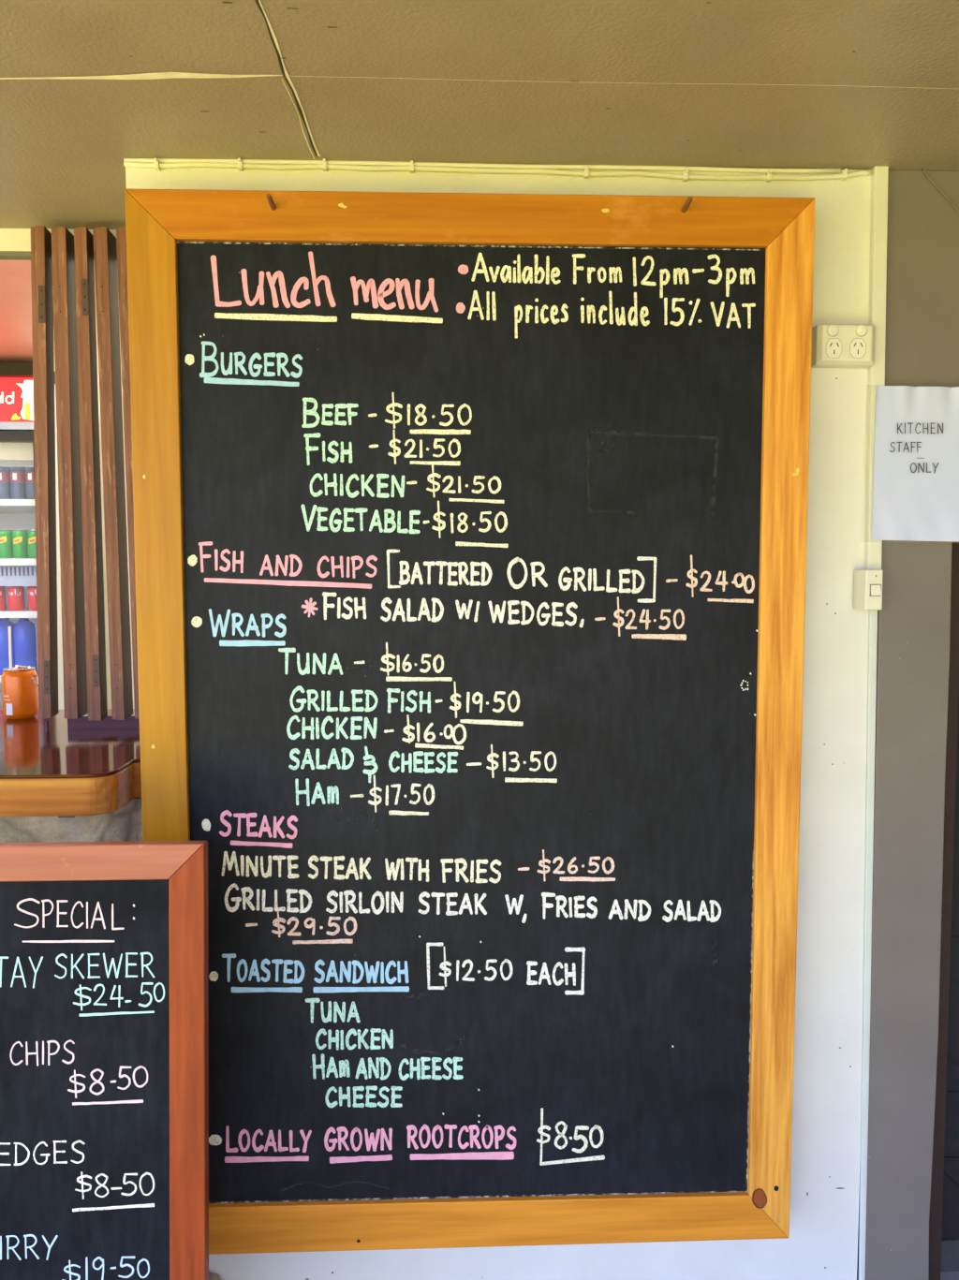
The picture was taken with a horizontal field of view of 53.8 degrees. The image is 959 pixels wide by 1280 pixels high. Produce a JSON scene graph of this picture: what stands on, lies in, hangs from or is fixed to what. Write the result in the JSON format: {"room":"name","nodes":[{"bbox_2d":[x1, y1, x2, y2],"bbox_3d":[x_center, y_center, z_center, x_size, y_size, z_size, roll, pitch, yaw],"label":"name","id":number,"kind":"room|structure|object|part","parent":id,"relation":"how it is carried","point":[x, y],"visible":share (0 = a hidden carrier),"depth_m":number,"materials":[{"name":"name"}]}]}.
{"room":"casual restaurant","nodes":[
{"label":"casual restaurant","id":0,"kind":"room"},
{"bbox_2d":[0,259,32,362],"bbox_3d":[-1.647,-1.105,3.212,0.404,0.080,1.563,-2,5,-28],"label":"ceiling","id":1,"kind":"structure","parent":0,"point":[16,334],"depth_m":3.15,"materials":[{"name":"paint"}]},
{"bbox_2d":[0,228,116,251],"bbox_3d":[-2.159,-1.223,2.013,3.045,0.753,0.030,0,4,-2],"label":"wall","id":2,"kind":"structure","parent":0,"point":[10,239],"depth_m":2.07,"materials":[{"name":"beige paint"}]},
{"bbox_2d":[30,225,58,732],"bbox_3d":[-0.954,-0.337,2.061,0.066,1.086,0.045,0,4,-2],"label":"wooden slat","id":3,"kind":"object","parent":2,"relation":"attached to","point":[41,264],"visible":0.95,"depth_m":2.05,"materials":[{"name":"wood"}]},
{"bbox_3d":[-0.931,-0.715,2.013,0.016,0.078,0.002,0,4,-2],"label":"hinge plate","id":4,"kind":"part","parent":3,"relation":"part of","materials":[{"name":"brown metal"}]},
{"bbox_3d":[-0.947,0.082,2.072,0.015,0.075,0.002,0,4,-2],"label":"hinge plate","id":5,"kind":"part","parent":3,"relation":"part of","materials":[{"name":"brown metal"}]},
{"bbox_2d":[0,250,94,260],"bbox_3d":[-2.009,-0.843,2.047,2.745,0.010,0.026,0,4,-2],"label":"lintel","id":6,"kind":"object","parent":2,"relation":"attached to","point":[4,255],"depth_m":2.07,"materials":[{"name":"beige wood"}]},
{"bbox_2d":[51,226,88,719],"bbox_3d":[-0.897,-0.353,2.072,0.040,1.053,0.061,0,4,-2],"label":"wooden slat","id":7,"kind":"object","parent":2,"relation":"attached to","point":[63,249],"visible":0.95,"depth_m":2.05,"materials":[{"name":"brown wood"}]},
{"bbox_2d":[73,226,107,720],"bbox_3d":[-0.850,-0.350,2.064,0.032,1.058,0.045,0,4,-2],"label":"wooden slat","id":8,"kind":"object","parent":2,"relation":"attached to","point":[83,239],"visible":1,"depth_m":2.05,"materials":[{"name":"brown wood"}]},
{"bbox_3d":[-0.841,-0.731,2.015,0.013,0.076,0.002,0,4,-2],"label":"hinge plate","id":9,"kind":"part","parent":8,"relation":"part of","materials":[{"name":"brown metal"}]},
{"bbox_3d":[-0.841,0.068,2.075,0.014,0.070,0.002,0,4,-2],"label":"hinge plate","id":10,"kind":"part","parent":8,"relation":"part of","materials":[{"name":"brown metal"}]},
{"bbox_2d":[92,226,132,720],"bbox_3d":[-0.804,-0.353,2.076,0.038,1.057,0.061,0,4,-2],"label":"wooden slat","id":11,"kind":"object","parent":2,"relation":"attached to","point":[105,248],"visible":0.97,"depth_m":2.06,"materials":[{"name":"brown wood"}]},
{"bbox_2d":[116,226,139,719],"bbox_3d":[-0.755,-0.353,2.069,0.039,1.056,0.042,0,4,-2],"label":"wooden slat","id":12,"kind":"object","parent":2,"relation":"attached to","point":[121,232],"visible":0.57,"depth_m":2.04,"materials":[{"name":"brown wood"}]},
{"bbox_2d":[53,269,134,708],"bbox_3d":[-0.378,-0.300,4.730,6.800,3.000,0.100,0,4,-2],"label":"wall","id":13,"kind":"structure","parent":0,"point":[108,667],"depth_m":4.62,"materials":[{"name":"beige paint"}]},
{"bbox_2d":[0,797,220,1279],"bbox_3d":[-1.885,0.863,1.813,2.760,1.116,0.088,0,4,-2],"label":"stone wall","id":14,"kind":"structure","parent":0,"point":[121,825],"depth_m":1.78,"materials":[{"name":"grey stone"}]},
{"bbox_2d":[0,708,141,817],"bbox_3d":[-1.964,0.253,2.015,2.623,0.082,0.795,0,4,-2],"label":"countertop","id":15,"kind":"structure","parent":14,"relation":"on","point":[61,772],"depth_m":1.74,"materials":[{"name":"brown wood"}]},
{"bbox_2d":[0,664,38,719],"bbox_3d":[-1.119,0.124,2.303,0.079,0.130,0.080,0,4,-2],"label":"drink can","id":16,"kind":"object","parent":15,"relation":"on","point":[20,694],"visible":0.98,"depth_m":2.27,"materials":[{"name":"metal"}]},
{"bbox_3d":[-1.127,0.166,2.267,0.017,0.028,0.001,1,4,13],"label":"nutrition panel","id":17,"kind":"part","parent":16,"relation":"part of","materials":[{"name":"white paper"}]},
{"bbox_2d":[8,626,12,669],"bbox_3d":[-1.139,0.063,2.298,0.006,0.193,0.006,0,4,-2],"label":"straw","id":18,"kind":"object","parent":16,"relation":"in","point":[9,627],"visible":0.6,"depth_m":2.29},
{"bbox_3d":[-1.119,0.070,2.299,0.070,0.004,0.070,0,4,-2],"label":"lid","id":19,"kind":"part","parent":16,"relation":"part of","materials":[{"name":"metal"}]},
{"bbox_3d":[-1.113,0.066,2.296,0.010,0.013,0.034,1,4,16],"label":"ring pull","id":20,"kind":"part","parent":16,"relation":"part of","materials":[{"name":"metal"}]},
{"bbox_2d":[67,712,139,729],"bbox_3d":[-0.795,0.184,2.164,0.270,0.030,0.055,0,4,-2],"label":"track","id":21,"kind":"object","parent":15,"relation":"on","point":[81,723],"visible":0.43,"depth_m":2.13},
{"bbox_2d":[0,0,958,229],"bbox_3d":[0.172,-0.835,0.657,6.000,0.082,3.020,0,4,-2],"label":"ceiling","id":22,"kind":"structure","parent":0,"point":[87,86],"depth_m":1.46,"materials":[{"name":"paint"}]},
{"bbox_2d":[921,168,958,212],"bbox_3d":[0.894,-0.812,1.770,0.143,0.143,0.003,0,4,-2],"label":"loose cable","id":23,"kind":"object","parent":22,"relation":"hanging from","point":[925,173],"visible":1,"depth_m":1.77,"materials":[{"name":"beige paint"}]},
{"bbox_2d":[125,166,871,1279],"bbox_3d":[0.061,0.263,1.898,1.412,2.295,0.140,0,4,-2],"label":"wall","id":24,"kind":"structure","parent":0,"point":[827,1096],"depth_m":1.86,"materials":[{"name":"beige paint"}]},
{"bbox_2d":[124,188,815,1254],"bbox_3d":[-0.009,0.186,1.753,1.217,1.952,0.133,0,4,-2],"label":"menu board","id":25,"kind":"object","parent":24,"relation":"attached to","point":[470,529],"visible":1,"depth_m":1.74,"materials":[{"name":"brown wood"}]},
{"bbox_3d":[-0.009,-0.745,1.685,1.214,0.084,0.040,0,4,-2],"label":"rail","id":26,"kind":"part","parent":25,"relation":"part of","materials":[{"name":"brown wood"}]},
{"bbox_3d":[-0.008,1.112,1.823,1.214,0.094,0.040,0,4,-2],"label":"rail","id":27,"kind":"part","parent":25,"relation":"part of","materials":[{"name":"brown wood"}]},
{"bbox_2d":[123,157,869,182],"bbox_3d":[0.042,-0.863,1.735,1.371,0.028,0.018,0,4,-2],"label":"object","id":28,"kind":"object","parent":24,"relation":"attached to","point":[154,163],"visible":1,"depth_m":1.74,"materials":[{"name":"beige paint"}]},
{"bbox_2d":[810,323,875,367],"bbox_3d":[0.681,-0.550,1.767,0.111,0.074,0.047,0,4,-2],"label":"power outlet","id":29,"kind":"object","parent":24,"relation":"attached to","point":[833,345],"visible":0.98,"depth_m":1.75,"materials":[{"name":"beige plastic"}]},
{"bbox_2d":[826,324,838,337],"bbox_3d":[0.652,-0.571,1.744,0.022,0.022,0.005,0,4,-2],"label":"switch","id":30,"kind":"object","parent":29,"relation":"attached to","point":[832,331],"depth_m":1.74,"materials":[{"name":"plastic"}]},
{"bbox_2d":[825,338,841,357],"bbox_3d":[0.655,-0.539,1.748,0.029,0.034,0.001,0,4,-2],"label":"socket","id":31,"kind":"object","parent":29,"relation":"attached to","point":[833,346],"depth_m":1.75,"materials":[{"name":"plastic"}]},
{"bbox_2d":[850,338,866,357],"bbox_3d":[0.700,-0.540,1.750,0.029,0.034,0.001,0,4,-2],"label":"socket","id":32,"kind":"object","parent":29,"relation":"attached to","point":[858,346],"depth_m":1.75,"materials":[{"name":"plastic"}]},
{"bbox_2d":[855,324,867,337],"bbox_3d":[0.706,-0.571,1.746,0.022,0.022,0.005,0,4,-2],"label":"switch","id":33,"kind":"object","parent":29,"relation":"attached to","point":[860,330],"depth_m":1.75,"materials":[{"name":"plastic"}]},
{"bbox_2d":[858,609,877,1279],"bbox_3d":[0.769,0.635,1.879,0.032,1.432,0.007,0,4,-2],"label":"trim","id":34,"kind":"structure","parent":24,"relation":"attached to","point":[873,613],"depth_m":1.87,"materials":[{"name":"white paint"}]},
{"bbox_2d":[853,569,882,609],"bbox_3d":[0.741,-0.096,1.800,0.039,0.076,0.048,0,4,-2],"label":"light switch","id":35,"kind":"object","parent":24,"relation":"attached to","point":[867,586],"visible":1,"depth_m":1.78,"materials":[{"name":"beige plastic"}]},
{"bbox_2d":[864,166,888,570],"bbox_3d":[0.750,-0.505,1.788,0.035,0.755,0.017,0,4,-2],"label":"trim","id":36,"kind":"structure","parent":24,"relation":"attached to","point":[879,175],"depth_m":1.77,"materials":[{"name":"beige paint"}]},
{"bbox_2d":[856,169,958,1279],"bbox_3d":[0.843,0.261,1.908,0.164,2.295,0.110,0,4,-2],"label":"trim panel","id":37,"kind":"object","parent":24,"relation":"attached to","point":[921,340],"visible":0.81,"depth_m":1.86,"materials":[{"name":"beige paint"}]},
{"bbox_2d":[871,385,958,541],"bbox_3d":[0.849,-0.332,1.792,0.247,0.297,0.009,0,4,-2],"label":"paper sign","id":38,"kind":"object","parent":37,"relation":"attached to","point":[916,493],"visible":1,"depth_m":1.79,"materials":[{"name":"white paper"}]},
{"bbox_2d":[928,541,958,1279],"bbox_3d":[0.911,0.255,1.985,0.168,2.295,0.050,0,4,-2],"label":"door frame","id":39,"kind":"structure","parent":24,"relation":"attached to","point":[937,1164],"depth_m":1.99,"materials":[{"name":"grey paint"}]},
{"bbox_2d":[940,1271,958,1279],"bbox_3d":[-0.321,1.353,3.400,6.800,0.100,3.000,0,4,-2],"label":"floor","id":40,"kind":"structure","parent":0,"point":[944,1275],"depth_m":2.08,"materials":[{"name":"concrete"}]},
{"bbox_2d":[0,362,64,709],"bbox_3d":[-2.097,0.070,4.091,0.741,2.361,0.640,0,4,-2],"label":"fridge","id":41,"kind":"object","parent":40,"relation":"on","point":[17,445],"visible":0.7,"depth_m":3.84,"materials":[{"name":"white metal"}]},
{"bbox_2d":[0,586,6,611],"bbox_3d":[-1.991,-0.174,3.904,0.065,0.108,0.065,0,4,-2],"label":"drink can","id":42,"kind":"object","parent":41,"relation":"on","point":[3,606],"visible":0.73,"depth_m":3.89,"materials":[{"name":"metal"}]},
{"bbox_2d":[0,466,12,499],"bbox_3d":[-1.946,-0.641,3.871,0.065,0.135,0.065,0,4,-2],"label":"drink can","id":43,"kind":"object","parent":41,"relation":"on","point":[5,477],"visible":0.84,"depth_m":3.85,"materials":[{"name":"metal"}]},
{"bbox_2d":[0,529,13,559],"bbox_3d":[-1.949,-0.394,3.889,0.065,0.118,0.065,0,4,-2],"label":"drink can","id":44,"kind":"object","parent":41,"relation":"on","point":[6,536],"visible":1,"depth_m":3.86,"materials":[{"name":"metal"}]},
{"bbox_2d":[0,617,14,675],"bbox_3d":[-1.972,0.021,3.931,0.084,0.244,0.084,0,4,-2],"label":"water bottle","id":45,"kind":"object","parent":41,"relation":"on","point":[5,623],"visible":0.58,"depth_m":3.90,"materials":[{"name":"blue plastic"}]},
{"bbox_2d":[7,586,25,611],"bbox_3d":[-1.913,-0.174,3.907,0.065,0.108,0.065,0,4,-2],"label":"drink can","id":46,"kind":"object","parent":41,"relation":"on","point":[16,597],"visible":0.84,"depth_m":3.88,"materials":[{"name":"metal"}]},
{"bbox_3d":[-2.094,-0.845,3.742,0.720,0.029,0.060,0,4,-2],"label":"silver trim","id":47,"kind":"part","parent":41,"relation":"part of","materials":[{"name":"metal"}]},
{"bbox_2d":[0,499,35,513],"bbox_3d":[-2.100,-0.574,4.058,0.640,0.026,0.490,0,4,-2],"label":"shelf","id":48,"kind":"object","parent":41,"relation":"attached to","point":[7,506],"depth_m":3.85,"materials":[{"name":"white metal"}]},
{"bbox_3d":[-2.093,0.121,3.814,0.720,1.900,0.050,0,4,-2],"label":"door frame","id":49,"kind":"part","parent":41,"relation":"part of","materials":[{"name":"white metal"}]},
{"bbox_2d":[9,466,27,499],"bbox_3d":[-1.886,-0.641,3.873,0.065,0.135,0.065,0,4,-2],"label":"drink can","id":50,"kind":"object","parent":41,"relation":"on","point":[17,474],"visible":0.85,"depth_m":3.85,"materials":[{"name":"metal"}]},
{"bbox_3d":[-2.091,-0.259,3.858,0.640,0.080,0.004,0,4,-2],"label":"vent rail","id":51,"kind":"part","parent":41,"relation":"part of","materials":[{"name":"white plastic"}]},
{"bbox_2d":[0,558,36,566],"bbox_3d":[-2.099,-0.334,4.076,0.640,0.028,0.490,0,4,-2],"label":"shelf","id":52,"kind":"object","parent":41,"relation":"attached to","point":[20,562],"depth_m":3.84,"materials":[{"name":"white metal"}]},
{"bbox_2d":[0,606,37,617],"bbox_3d":[-2.099,-0.120,4.092,0.640,0.027,0.490,0,4,-2],"label":"shelf","id":53,"kind":"object","parent":41,"relation":"attached to","point":[26,612],"depth_m":3.86,"materials":[{"name":"white metal"}]},
{"bbox_2d":[12,529,29,559],"bbox_3d":[-1.887,-0.394,3.892,0.065,0.118,0.065,0,4,-2],"label":"drink can","id":54,"kind":"object","parent":41,"relation":"on","point":[19,537],"visible":0.94,"depth_m":3.86,"materials":[{"name":"metal"}]},
{"bbox_2d":[11,402,30,420],"bbox_3d":[-1.807,-0.901,3.726,0.076,0.068,0.001,0,4,-2],"label":"print","id":55,"kind":"object","parent":41,"relation":"attached to","point":[27,413],"depth_m":3.73},
{"bbox_2d":[13,617,37,672],"bbox_3d":[-1.890,0.021,3.934,0.084,0.244,0.084,0,4,-2],"label":"water bottle","id":56,"kind":"object","parent":41,"relation":"on","point":[23,629],"visible":0.74,"depth_m":3.90,"materials":[{"name":"blue plastic"}]},
{"bbox_2d":[16,380,33,420],"bbox_3d":[-1.769,-0.944,3.725,0.105,0.156,0.001,0,4,-2],"label":"print","id":57,"kind":"object","parent":41,"relation":"attached to","point":[27,388],"depth_m":3.72},
{"bbox_2d":[24,466,34,499],"bbox_3d":[-1.826,-0.641,3.876,0.065,0.135,0.065,0,4,-2],"label":"drink can","id":58,"kind":"object","parent":41,"relation":"on","point":[29,470],"visible":0.47,"depth_m":3.85,"materials":[{"name":"metal"}]},
{"bbox_2d":[27,529,36,558],"bbox_3d":[-1.826,-0.394,3.894,0.065,0.118,0.065,0,4,-2],"label":"drink can","id":59,"kind":"object","parent":41,"relation":"on","point":[31,534],"visible":0.44,"depth_m":3.86,"materials":[{"name":"metal"}]},
{"bbox_2d":[27,586,37,611],"bbox_3d":[-1.832,-0.175,3.910,0.065,0.108,0.065,0,4,-2],"label":"drink can","id":60,"kind":"object","parent":41,"relation":"on","point":[31,590],"visible":0.41,"depth_m":3.88,"materials":[{"name":"metal"}]},
{"bbox_3d":[0.183,1.558,0.624,6.000,0.100,2.600,0,4,-2],"label":"floor","id":61,"kind":"structure","parent":0,"visible":0},
{"bbox_2d":[0,840,208,1279],"bbox_3d":[-0.692,0.874,1.572,0.524,1.125,0.308,0,4,-2],"label":"sandwich board","id":62,"kind":"object","parent":61,"relation":"on","point":[104,989],"visible":1,"depth_m":1.47,"materials":[{"name":"black wood"}]},
{"bbox_3d":[-0.691,0.346,1.476,0.523,0.057,0.030,0,4,-2],"label":"rail","id":63,"kind":"part","parent":62,"relation":"part of","materials":[{"name":"brown wood"}]},
{"bbox_3d":[1.694,0.256,1.959,0.671,2.295,0.140,0,4,-2],"label":"wall","id":64,"kind":"structure","parent":0,"visible":0},
{"bbox_2d":[940,685,958,1271],"bbox_3d":[1.105,0.321,2.039,0.600,2.434,0.047,0,4,-2],"label":"door","id":65,"kind":"structure","parent":64,"relation":"in","point":[949,1235],"depth_m":2.07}
]}

